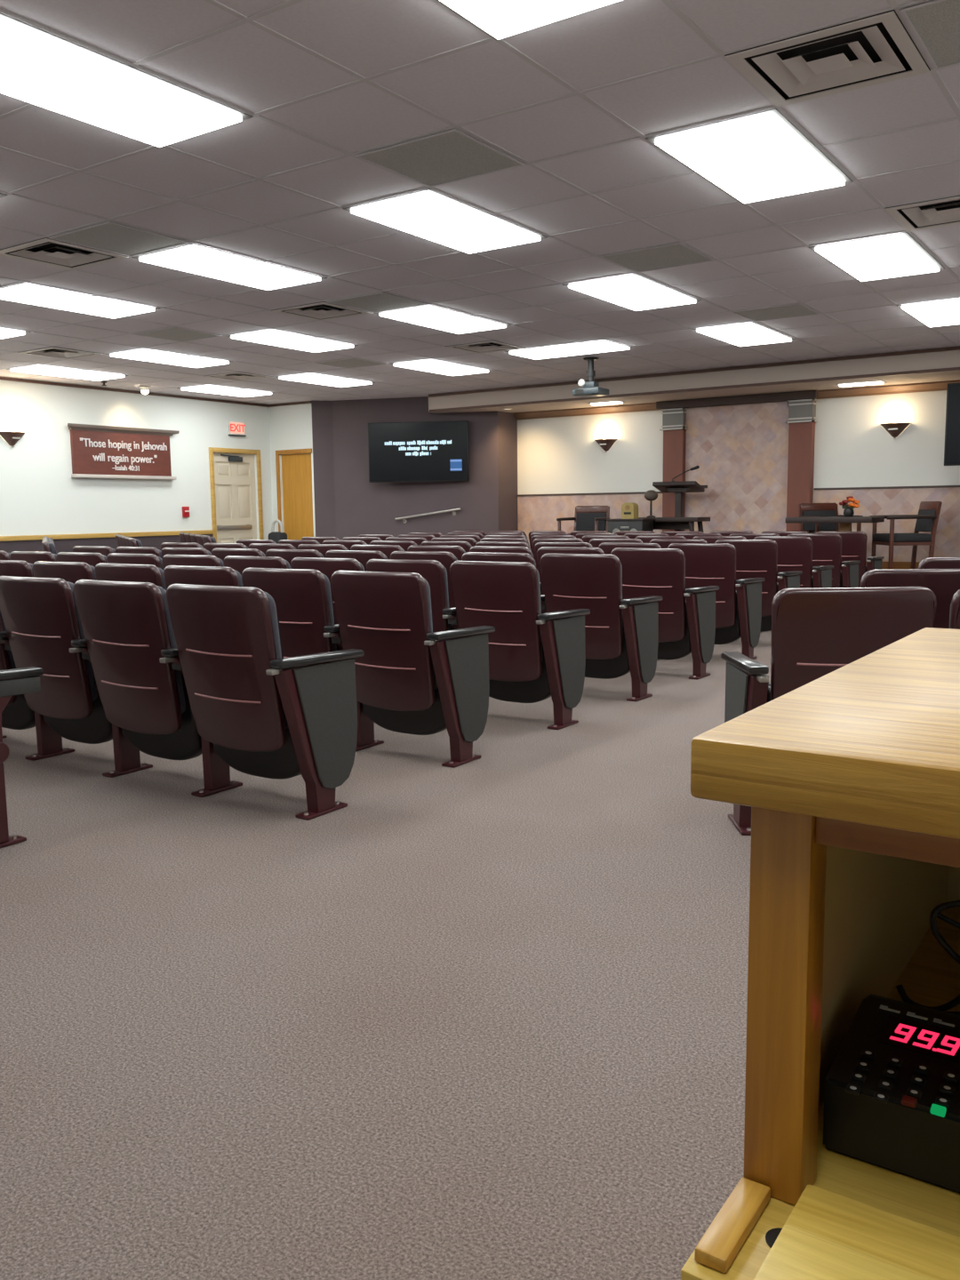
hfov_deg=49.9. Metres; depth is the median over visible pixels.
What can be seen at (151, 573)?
seat
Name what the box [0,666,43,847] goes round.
seat
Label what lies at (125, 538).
seat
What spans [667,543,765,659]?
seat
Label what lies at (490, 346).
ceiling vent
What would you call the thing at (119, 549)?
seat
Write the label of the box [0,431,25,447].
wall sconce
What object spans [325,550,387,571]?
seat
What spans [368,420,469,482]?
television
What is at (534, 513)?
wainscoting
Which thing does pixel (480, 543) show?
seat
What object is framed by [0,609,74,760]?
seat
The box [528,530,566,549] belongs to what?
seat
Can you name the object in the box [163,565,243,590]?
seat
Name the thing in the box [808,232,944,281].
recessed light
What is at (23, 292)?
recessed light
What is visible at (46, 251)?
ceiling vent
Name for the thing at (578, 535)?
seat
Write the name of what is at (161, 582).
cushion
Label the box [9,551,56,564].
seat
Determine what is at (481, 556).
seat
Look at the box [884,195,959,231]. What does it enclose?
ceiling vent
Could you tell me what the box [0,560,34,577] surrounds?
seat
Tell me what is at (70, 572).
seat
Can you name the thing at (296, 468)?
door
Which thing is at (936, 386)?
trim
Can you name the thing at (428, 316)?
recessed light
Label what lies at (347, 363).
ceiling vent
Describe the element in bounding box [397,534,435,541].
seat
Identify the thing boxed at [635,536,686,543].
seat
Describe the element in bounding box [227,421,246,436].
exit sign
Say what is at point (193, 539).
seat
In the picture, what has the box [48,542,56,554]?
cushion
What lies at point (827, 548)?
seat
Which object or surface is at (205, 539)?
seat
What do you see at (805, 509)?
armchair
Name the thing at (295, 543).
seat
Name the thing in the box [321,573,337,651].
cushion
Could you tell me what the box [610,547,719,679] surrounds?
seat
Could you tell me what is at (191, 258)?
recessed light
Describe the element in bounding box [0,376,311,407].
trim
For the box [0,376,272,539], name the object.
wall
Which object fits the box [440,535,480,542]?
seat
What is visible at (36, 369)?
recessed light
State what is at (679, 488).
lectern
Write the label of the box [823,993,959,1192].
timer
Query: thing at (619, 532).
seat
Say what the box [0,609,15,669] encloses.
cushion
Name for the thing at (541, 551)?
seat
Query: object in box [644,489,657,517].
table lamp
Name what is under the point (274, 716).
cushion
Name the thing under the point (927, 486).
trim
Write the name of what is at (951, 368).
trim
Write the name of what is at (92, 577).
cushion
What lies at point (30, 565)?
cushion
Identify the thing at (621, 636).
seat
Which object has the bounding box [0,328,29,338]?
recessed light
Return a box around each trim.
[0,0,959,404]
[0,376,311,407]
[0,529,213,541]
[0,534,212,553]
[428,345,959,397]
[429,367,959,412]
[512,379,959,420]
[517,485,959,495]
[656,390,818,408]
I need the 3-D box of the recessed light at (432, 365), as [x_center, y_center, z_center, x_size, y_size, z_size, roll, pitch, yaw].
[-0.440,-3.183,12.067,0.600,0.022,1.209,4,9,34]
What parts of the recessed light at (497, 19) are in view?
light frame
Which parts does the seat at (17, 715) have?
armrest, backrest, foot plate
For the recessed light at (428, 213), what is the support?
in the ceiling
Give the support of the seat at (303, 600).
on the floor
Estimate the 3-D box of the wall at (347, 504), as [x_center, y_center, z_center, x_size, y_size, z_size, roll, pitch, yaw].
[-1.302,-2.348,15.981,3.570,2.843,1.800,4,9,34]
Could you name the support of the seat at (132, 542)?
on the floor
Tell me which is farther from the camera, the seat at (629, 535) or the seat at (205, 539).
the seat at (205, 539)
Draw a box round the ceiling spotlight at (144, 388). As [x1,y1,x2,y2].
[138,385,150,394]
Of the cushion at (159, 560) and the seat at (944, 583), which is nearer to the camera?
the seat at (944, 583)
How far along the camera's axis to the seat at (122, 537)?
11.77 m
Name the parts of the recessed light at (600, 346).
light frame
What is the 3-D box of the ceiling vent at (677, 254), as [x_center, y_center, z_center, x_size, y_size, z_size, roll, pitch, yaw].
[1.191,-2.565,6.928,0.584,0.008,0.584,4,9,34]
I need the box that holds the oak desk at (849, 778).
[680,627,959,1279]
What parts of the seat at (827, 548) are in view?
armrest, panel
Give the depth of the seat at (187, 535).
13.09 m
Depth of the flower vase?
11.66 m
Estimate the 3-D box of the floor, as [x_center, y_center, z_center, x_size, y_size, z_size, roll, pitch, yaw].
[-0.912,0.272,6.948,14.910,0.100,16.920,4,9,34]
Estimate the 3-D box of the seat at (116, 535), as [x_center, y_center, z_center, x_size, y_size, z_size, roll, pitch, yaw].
[-4.330,-0.920,13.007,0.467,0.828,0.573,-4,8,-22]
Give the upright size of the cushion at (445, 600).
0.530 m
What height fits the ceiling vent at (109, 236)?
0.008 m
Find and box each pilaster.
[659,408,687,531]
[784,399,817,532]
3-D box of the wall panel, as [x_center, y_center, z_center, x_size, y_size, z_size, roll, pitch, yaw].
[3.384,-2.033,13.616,1.420,2.100,0.049,4,9,34]
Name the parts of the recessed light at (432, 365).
light frame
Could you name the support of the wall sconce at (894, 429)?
attached to the wall at (852, 449)
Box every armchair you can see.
[556,505,609,534]
[798,502,863,533]
[869,501,942,569]
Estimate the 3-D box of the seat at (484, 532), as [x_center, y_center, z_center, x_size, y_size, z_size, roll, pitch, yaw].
[-0.026,-0.941,12.765,0.632,0.828,0.463,4,9,34]
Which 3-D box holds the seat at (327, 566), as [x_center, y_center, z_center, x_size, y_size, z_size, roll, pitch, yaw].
[-0.721,-0.060,5.858,0.573,0.828,0.467,4,9,34]
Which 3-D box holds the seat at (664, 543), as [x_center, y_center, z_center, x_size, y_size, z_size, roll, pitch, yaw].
[1.716,-0.413,8.418,0.573,0.828,0.467,4,9,34]
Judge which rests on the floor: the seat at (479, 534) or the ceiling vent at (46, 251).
the seat at (479, 534)
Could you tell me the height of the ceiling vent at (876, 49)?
0.106 m
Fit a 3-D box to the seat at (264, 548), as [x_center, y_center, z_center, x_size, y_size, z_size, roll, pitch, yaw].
[-1.559,-0.389,8.536,0.573,0.828,0.467,4,9,34]
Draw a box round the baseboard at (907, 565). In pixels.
[865,560,919,569]
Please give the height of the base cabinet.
0.645 m
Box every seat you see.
[0,551,10,559]
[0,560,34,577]
[0,576,152,777]
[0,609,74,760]
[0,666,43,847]
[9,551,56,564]
[32,560,95,583]
[41,540,56,554]
[56,552,107,567]
[72,545,115,557]
[73,579,242,797]
[94,562,166,590]
[106,552,164,570]
[115,534,120,546]
[115,546,162,559]
[118,535,123,546]
[120,536,126,546]
[124,536,129,546]
[128,537,142,546]
[160,542,203,550]
[161,547,211,557]
[162,554,223,569]
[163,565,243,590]
[166,584,363,820]
[178,532,185,542]
[184,532,191,543]
[189,533,197,543]
[195,534,203,547]
[201,535,216,544]
[203,543,247,552]
[211,548,265,560]
[223,555,290,575]
[236,539,276,548]
[241,568,383,751]
[248,543,296,554]
[265,549,324,568]
[277,539,319,549]
[290,557,364,624]
[297,544,348,558]
[301,536,339,543]
[322,540,367,550]
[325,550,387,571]
[330,570,495,767]
[342,536,382,544]
[350,544,404,559]
[358,534,393,540]
[366,559,458,631]
[369,540,417,551]
[385,536,427,545]
[390,551,457,607]
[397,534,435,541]
[407,544,465,560]
[408,532,442,537]
[420,541,471,552]
[431,537,477,546]
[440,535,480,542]
[447,532,484,539]
[449,560,590,729]
[452,530,487,536]
[461,552,546,613]
[469,545,542,594]
[475,541,531,551]
[480,537,529,545]
[484,535,528,542]
[487,532,527,537]
[490,530,526,535]
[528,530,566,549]
[529,532,570,552]
[530,535,576,559]
[532,538,583,568]
[534,542,592,582]
[536,546,604,594]
[539,553,662,701]
[570,530,608,535]
[575,533,618,539]
[581,535,629,543]
[588,538,643,547]
[598,542,661,554]
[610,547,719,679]
[614,530,655,535]
[624,533,669,538]
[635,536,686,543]
[649,538,707,548]
[660,530,703,535]
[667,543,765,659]
[674,533,722,539]
[692,536,746,543]
[709,531,753,535]
[714,539,802,631]
[721,586,936,835]
[729,533,779,539]
[753,536,834,587]
[760,531,807,536]
[786,533,861,587]
[816,531,884,587]
[859,568,959,628]
[917,557,959,568]
[948,589,959,629]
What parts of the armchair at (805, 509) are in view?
leg, leg, rail, leg, leg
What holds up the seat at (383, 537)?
on the floor
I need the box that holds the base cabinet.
[606,518,655,533]
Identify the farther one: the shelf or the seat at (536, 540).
the seat at (536, 540)
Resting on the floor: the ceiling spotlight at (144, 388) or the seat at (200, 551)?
the seat at (200, 551)
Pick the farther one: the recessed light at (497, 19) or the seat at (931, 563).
the seat at (931, 563)
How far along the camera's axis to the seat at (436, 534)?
11.77 m
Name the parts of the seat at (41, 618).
backrest, armrest, foot plate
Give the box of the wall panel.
[684,401,789,533]
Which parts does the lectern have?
post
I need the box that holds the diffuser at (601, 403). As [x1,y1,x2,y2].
[590,401,622,405]
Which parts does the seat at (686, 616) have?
backrest, foot plate, armrest, panel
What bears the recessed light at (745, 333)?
in the ceiling
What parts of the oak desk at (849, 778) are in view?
post, panel, panel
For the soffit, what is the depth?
12.60 m
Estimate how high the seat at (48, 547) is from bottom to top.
0.828 m
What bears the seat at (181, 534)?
on the floor
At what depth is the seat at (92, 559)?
6.84 m
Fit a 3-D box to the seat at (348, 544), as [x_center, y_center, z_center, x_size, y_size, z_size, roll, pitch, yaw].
[-1.065,-0.485,9.254,0.573,0.828,0.467,4,9,34]
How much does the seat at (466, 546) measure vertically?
0.828 m
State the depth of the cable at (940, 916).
0.96 m
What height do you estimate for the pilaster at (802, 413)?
2.100 m
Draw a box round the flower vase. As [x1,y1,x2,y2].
[839,496,859,517]
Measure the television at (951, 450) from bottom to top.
0.875 m
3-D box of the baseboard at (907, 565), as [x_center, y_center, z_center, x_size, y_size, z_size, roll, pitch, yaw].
[3.189,-1.051,13.881,6.340,0.090,0.016,4,9,34]
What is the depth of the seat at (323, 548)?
7.99 m
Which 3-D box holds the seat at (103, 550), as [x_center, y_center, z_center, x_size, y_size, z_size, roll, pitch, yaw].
[-2.995,-0.362,8.460,0.632,0.828,0.463,4,9,34]
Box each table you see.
[638,517,710,533]
[785,516,884,531]
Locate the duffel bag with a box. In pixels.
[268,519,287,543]
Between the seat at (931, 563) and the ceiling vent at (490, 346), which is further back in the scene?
the ceiling vent at (490, 346)
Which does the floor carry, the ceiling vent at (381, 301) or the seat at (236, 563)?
the seat at (236, 563)
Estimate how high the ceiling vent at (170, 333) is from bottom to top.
0.008 m
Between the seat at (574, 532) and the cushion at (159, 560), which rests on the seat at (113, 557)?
the cushion at (159, 560)
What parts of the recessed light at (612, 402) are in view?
light frame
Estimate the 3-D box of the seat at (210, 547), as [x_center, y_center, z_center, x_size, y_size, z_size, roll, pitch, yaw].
[-2.016,-0.422,8.847,0.573,0.828,0.467,4,9,34]
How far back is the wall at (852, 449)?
12.99 m
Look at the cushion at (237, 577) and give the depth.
4.84 m
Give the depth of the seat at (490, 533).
11.17 m
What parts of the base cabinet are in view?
handle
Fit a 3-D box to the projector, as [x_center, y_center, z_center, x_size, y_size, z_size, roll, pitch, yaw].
[1.249,-2.941,11.535,0.330,0.408,0.326,4,9,34]
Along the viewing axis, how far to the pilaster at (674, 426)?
13.95 m
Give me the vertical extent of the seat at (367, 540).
0.828 m
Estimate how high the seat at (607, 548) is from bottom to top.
0.828 m
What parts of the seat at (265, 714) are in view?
backrest, armrest, foot plate, panel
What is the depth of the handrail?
15.36 m
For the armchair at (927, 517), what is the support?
on the floor
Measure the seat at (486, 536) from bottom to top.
0.828 m
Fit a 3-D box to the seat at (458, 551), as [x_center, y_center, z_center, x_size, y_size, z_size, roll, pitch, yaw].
[-0.188,-0.287,7.604,0.573,0.828,0.467,4,9,34]
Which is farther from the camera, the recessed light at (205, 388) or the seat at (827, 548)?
the recessed light at (205, 388)
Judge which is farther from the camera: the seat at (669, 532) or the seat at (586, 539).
the seat at (669, 532)
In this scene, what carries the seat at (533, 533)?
on the floor
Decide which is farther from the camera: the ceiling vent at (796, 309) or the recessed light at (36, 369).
the recessed light at (36, 369)
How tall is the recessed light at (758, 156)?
0.022 m
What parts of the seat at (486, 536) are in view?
backrest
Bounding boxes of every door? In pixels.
[208,447,263,543]
[275,448,313,539]
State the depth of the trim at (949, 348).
12.43 m
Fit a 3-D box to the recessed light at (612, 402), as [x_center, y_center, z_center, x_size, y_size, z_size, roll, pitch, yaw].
[1.710,-3.201,13.948,0.470,0.022,0.210,4,9,34]
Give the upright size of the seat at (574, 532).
0.828 m
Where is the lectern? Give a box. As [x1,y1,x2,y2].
[652,480,707,531]
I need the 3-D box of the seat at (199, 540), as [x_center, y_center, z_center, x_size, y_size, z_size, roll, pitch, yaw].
[-3.127,-0.846,12.304,0.467,0.828,0.573,-4,8,-22]
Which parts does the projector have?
connector plate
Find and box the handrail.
[395,507,460,523]
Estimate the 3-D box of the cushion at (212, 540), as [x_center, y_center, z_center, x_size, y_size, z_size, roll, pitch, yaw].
[-3.033,-0.912,11.762,0.148,0.530,0.468,-4,8,-22]
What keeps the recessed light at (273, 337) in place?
in the ceiling
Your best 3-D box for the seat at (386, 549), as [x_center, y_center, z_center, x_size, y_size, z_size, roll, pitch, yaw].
[-0.645,-0.321,7.915,0.573,0.828,0.467,4,9,34]
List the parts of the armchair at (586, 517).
leg, arm, leg, rail, leg, arm, leg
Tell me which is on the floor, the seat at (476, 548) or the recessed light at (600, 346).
the seat at (476, 548)
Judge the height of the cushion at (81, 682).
0.530 m
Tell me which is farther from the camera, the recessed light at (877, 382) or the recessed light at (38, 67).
the recessed light at (877, 382)
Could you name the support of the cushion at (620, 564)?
on the seat at (621, 636)
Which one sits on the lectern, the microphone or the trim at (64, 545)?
the microphone
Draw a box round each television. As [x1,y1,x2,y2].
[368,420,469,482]
[944,382,959,465]
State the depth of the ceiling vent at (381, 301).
8.29 m
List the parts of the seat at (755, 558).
backrest, armrest, panel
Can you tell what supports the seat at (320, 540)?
on the floor
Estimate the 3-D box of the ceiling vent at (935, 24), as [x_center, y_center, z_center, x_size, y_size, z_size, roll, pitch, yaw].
[1.828,-2.148,3.565,0.584,0.008,0.584,4,9,34]
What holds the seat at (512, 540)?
on the floor
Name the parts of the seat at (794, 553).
armrest, panel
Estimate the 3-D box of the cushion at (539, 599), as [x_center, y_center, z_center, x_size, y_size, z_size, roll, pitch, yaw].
[0.103,-0.114,5.142,0.468,0.530,0.148,4,9,34]
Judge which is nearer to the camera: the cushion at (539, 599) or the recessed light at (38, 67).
the recessed light at (38, 67)
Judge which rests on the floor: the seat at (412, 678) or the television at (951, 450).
the seat at (412, 678)
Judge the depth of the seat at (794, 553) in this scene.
8.59 m
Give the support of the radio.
on the base cabinet
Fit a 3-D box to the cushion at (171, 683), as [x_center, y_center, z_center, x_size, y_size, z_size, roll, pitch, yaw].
[-1.344,0.046,4.017,0.468,0.530,0.148,4,9,34]
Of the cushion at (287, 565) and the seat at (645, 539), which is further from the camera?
the seat at (645, 539)
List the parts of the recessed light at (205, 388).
light frame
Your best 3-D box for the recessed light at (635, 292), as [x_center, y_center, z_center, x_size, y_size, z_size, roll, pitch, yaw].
[1.204,-2.691,8.020,0.600,0.022,1.209,4,9,34]
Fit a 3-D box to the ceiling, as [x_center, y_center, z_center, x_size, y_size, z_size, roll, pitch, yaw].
[-0.997,-2.495,6.523,14.770,0.001,16.600,4,9,34]
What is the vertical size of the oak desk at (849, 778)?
0.919 m
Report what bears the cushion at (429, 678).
on the seat at (412, 678)
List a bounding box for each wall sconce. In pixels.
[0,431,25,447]
[594,438,617,452]
[880,422,910,438]
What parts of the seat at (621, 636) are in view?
backrest, foot plate, armrest, panel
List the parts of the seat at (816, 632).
panel, foot plate, armrest, backrest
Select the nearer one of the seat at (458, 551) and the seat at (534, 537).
the seat at (458, 551)
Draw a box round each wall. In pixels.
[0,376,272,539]
[268,396,517,540]
[517,390,959,503]
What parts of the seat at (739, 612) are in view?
backrest, armrest, panel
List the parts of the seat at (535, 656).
backrest, foot plate, armrest, panel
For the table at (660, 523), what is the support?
on the floor
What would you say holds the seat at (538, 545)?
on the floor
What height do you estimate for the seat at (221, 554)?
0.828 m
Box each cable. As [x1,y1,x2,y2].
[896,984,959,1011]
[929,899,959,963]
[936,912,959,928]
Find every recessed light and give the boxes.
[0,12,253,147]
[0,282,159,318]
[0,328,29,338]
[6,364,127,380]
[105,348,231,367]
[131,242,327,290]
[179,384,272,397]
[226,328,358,351]
[274,373,375,387]
[342,188,547,253]
[374,304,510,334]
[389,359,491,375]
[436,0,621,39]
[505,339,632,359]
[562,272,700,311]
[588,400,625,405]
[645,108,853,203]
[691,321,795,346]
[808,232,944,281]
[834,380,886,387]
[896,298,959,327]
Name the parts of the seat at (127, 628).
backrest, armrest, foot plate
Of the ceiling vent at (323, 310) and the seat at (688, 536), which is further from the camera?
the seat at (688, 536)
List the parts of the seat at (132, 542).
backrest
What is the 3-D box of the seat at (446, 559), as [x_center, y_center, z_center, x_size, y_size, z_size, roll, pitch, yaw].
[-0.226,-0.157,6.576,0.573,0.828,0.467,4,9,34]
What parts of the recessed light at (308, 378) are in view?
light frame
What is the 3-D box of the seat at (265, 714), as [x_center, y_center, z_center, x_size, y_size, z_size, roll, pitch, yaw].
[-0.791,0.201,3.800,0.573,0.828,0.463,4,9,34]
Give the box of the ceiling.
[0,0,959,404]
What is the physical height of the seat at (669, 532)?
0.828 m
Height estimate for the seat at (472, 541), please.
0.828 m
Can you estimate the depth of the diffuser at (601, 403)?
13.92 m
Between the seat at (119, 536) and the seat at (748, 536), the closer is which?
the seat at (748, 536)
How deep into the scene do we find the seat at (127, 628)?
3.96 m
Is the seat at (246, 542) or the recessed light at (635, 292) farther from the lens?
the seat at (246, 542)
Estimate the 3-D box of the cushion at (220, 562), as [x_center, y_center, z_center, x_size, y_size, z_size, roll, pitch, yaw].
[-1.725,-0.248,6.384,0.468,0.530,0.148,4,9,34]
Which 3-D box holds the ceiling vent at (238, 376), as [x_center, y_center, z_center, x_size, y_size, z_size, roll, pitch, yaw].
[-2.969,-3.290,12.680,0.600,0.106,0.600,4,9,34]
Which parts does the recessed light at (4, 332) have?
light frame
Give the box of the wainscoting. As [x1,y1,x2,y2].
[517,487,959,561]
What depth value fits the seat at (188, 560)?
6.23 m
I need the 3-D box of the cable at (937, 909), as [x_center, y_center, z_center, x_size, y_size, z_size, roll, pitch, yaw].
[0.510,0.304,0.963,0.176,0.155,0.060,-3,8,-18]
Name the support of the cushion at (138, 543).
on the seat at (132, 542)
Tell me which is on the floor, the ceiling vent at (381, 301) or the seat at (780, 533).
the seat at (780, 533)
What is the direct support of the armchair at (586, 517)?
on the floor
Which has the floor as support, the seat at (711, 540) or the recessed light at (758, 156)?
the seat at (711, 540)
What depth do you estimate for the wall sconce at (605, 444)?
14.56 m
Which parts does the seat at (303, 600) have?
backrest, armrest, foot plate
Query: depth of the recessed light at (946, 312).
8.85 m
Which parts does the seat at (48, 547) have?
backrest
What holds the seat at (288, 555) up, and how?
on the floor
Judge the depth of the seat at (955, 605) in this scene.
3.19 m
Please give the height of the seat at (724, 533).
0.828 m
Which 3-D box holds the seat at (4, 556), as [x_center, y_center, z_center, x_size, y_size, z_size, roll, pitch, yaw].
[-3.490,-0.265,7.742,0.632,0.828,0.463,4,9,34]
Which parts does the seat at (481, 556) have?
backrest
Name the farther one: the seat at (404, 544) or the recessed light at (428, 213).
the seat at (404, 544)
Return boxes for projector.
[572,357,608,397]
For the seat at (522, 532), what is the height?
0.828 m
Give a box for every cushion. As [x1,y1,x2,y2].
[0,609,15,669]
[28,562,34,577]
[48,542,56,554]
[66,581,97,701]
[89,565,95,580]
[135,538,142,546]
[157,556,164,570]
[157,567,166,590]
[157,585,185,713]
[210,536,216,543]
[217,558,223,567]
[233,569,243,586]
[263,591,287,728]
[284,560,290,568]
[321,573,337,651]
[423,577,436,689]
[441,564,451,630]
[536,569,542,663]
[620,563,622,615]
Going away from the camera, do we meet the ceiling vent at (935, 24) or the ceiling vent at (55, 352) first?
the ceiling vent at (935, 24)
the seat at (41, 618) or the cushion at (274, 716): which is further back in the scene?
the seat at (41, 618)
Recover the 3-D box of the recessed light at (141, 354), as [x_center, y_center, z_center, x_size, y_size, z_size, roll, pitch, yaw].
[-3.325,-3.025,11.098,0.600,0.022,1.209,4,9,34]
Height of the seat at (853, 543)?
0.828 m
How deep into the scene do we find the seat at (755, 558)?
7.89 m
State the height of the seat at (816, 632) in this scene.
0.828 m
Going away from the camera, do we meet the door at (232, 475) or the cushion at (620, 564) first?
the cushion at (620, 564)
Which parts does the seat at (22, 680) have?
foot plate, armrest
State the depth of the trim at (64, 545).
13.44 m
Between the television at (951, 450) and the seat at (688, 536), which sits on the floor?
the seat at (688, 536)
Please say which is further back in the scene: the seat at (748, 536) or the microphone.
the microphone
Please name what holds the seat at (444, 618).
on the floor
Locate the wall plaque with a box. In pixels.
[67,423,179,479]
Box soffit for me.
[428,345,959,413]
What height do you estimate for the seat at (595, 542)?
0.828 m
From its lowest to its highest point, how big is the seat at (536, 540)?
0.828 m
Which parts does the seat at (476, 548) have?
backrest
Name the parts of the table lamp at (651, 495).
lamp shade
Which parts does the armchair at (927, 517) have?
leg, leg, arm, seat, seat rail, arm, leg, rail, leg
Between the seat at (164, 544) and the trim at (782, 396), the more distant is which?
the trim at (782, 396)
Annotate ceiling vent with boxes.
[0,237,128,270]
[17,346,103,359]
[48,221,190,256]
[132,327,222,342]
[203,371,273,381]
[270,301,372,321]
[314,357,387,368]
[326,291,428,312]
[354,128,525,187]
[444,340,524,353]
[598,242,714,272]
[724,9,930,107]
[732,303,820,321]
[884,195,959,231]
[900,0,959,70]
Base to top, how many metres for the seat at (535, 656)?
0.828 m
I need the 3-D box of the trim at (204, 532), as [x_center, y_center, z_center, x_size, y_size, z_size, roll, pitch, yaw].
[-7.819,-0.850,9.711,0.030,0.060,13.655,4,9,34]
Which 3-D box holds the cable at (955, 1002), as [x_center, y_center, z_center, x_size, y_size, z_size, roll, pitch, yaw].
[0.550,0.330,1.015,0.320,0.090,0.052,-4,8,-23]
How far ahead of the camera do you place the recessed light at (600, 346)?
10.75 m
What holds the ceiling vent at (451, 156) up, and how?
in the ceiling
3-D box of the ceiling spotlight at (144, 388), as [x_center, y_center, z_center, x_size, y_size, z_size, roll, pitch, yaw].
[-4.410,-3.283,13.562,0.150,0.104,0.150,4,9,34]
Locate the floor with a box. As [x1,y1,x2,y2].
[0,630,771,1279]
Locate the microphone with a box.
[671,465,699,481]
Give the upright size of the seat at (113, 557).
0.828 m
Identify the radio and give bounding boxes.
[621,502,638,519]
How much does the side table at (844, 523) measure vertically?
0.650 m
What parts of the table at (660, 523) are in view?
leg, leg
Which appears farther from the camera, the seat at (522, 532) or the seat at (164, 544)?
the seat at (522, 532)
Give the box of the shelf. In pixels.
[680,901,959,1279]
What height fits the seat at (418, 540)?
0.828 m
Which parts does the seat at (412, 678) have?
backrest, armrest, foot plate, panel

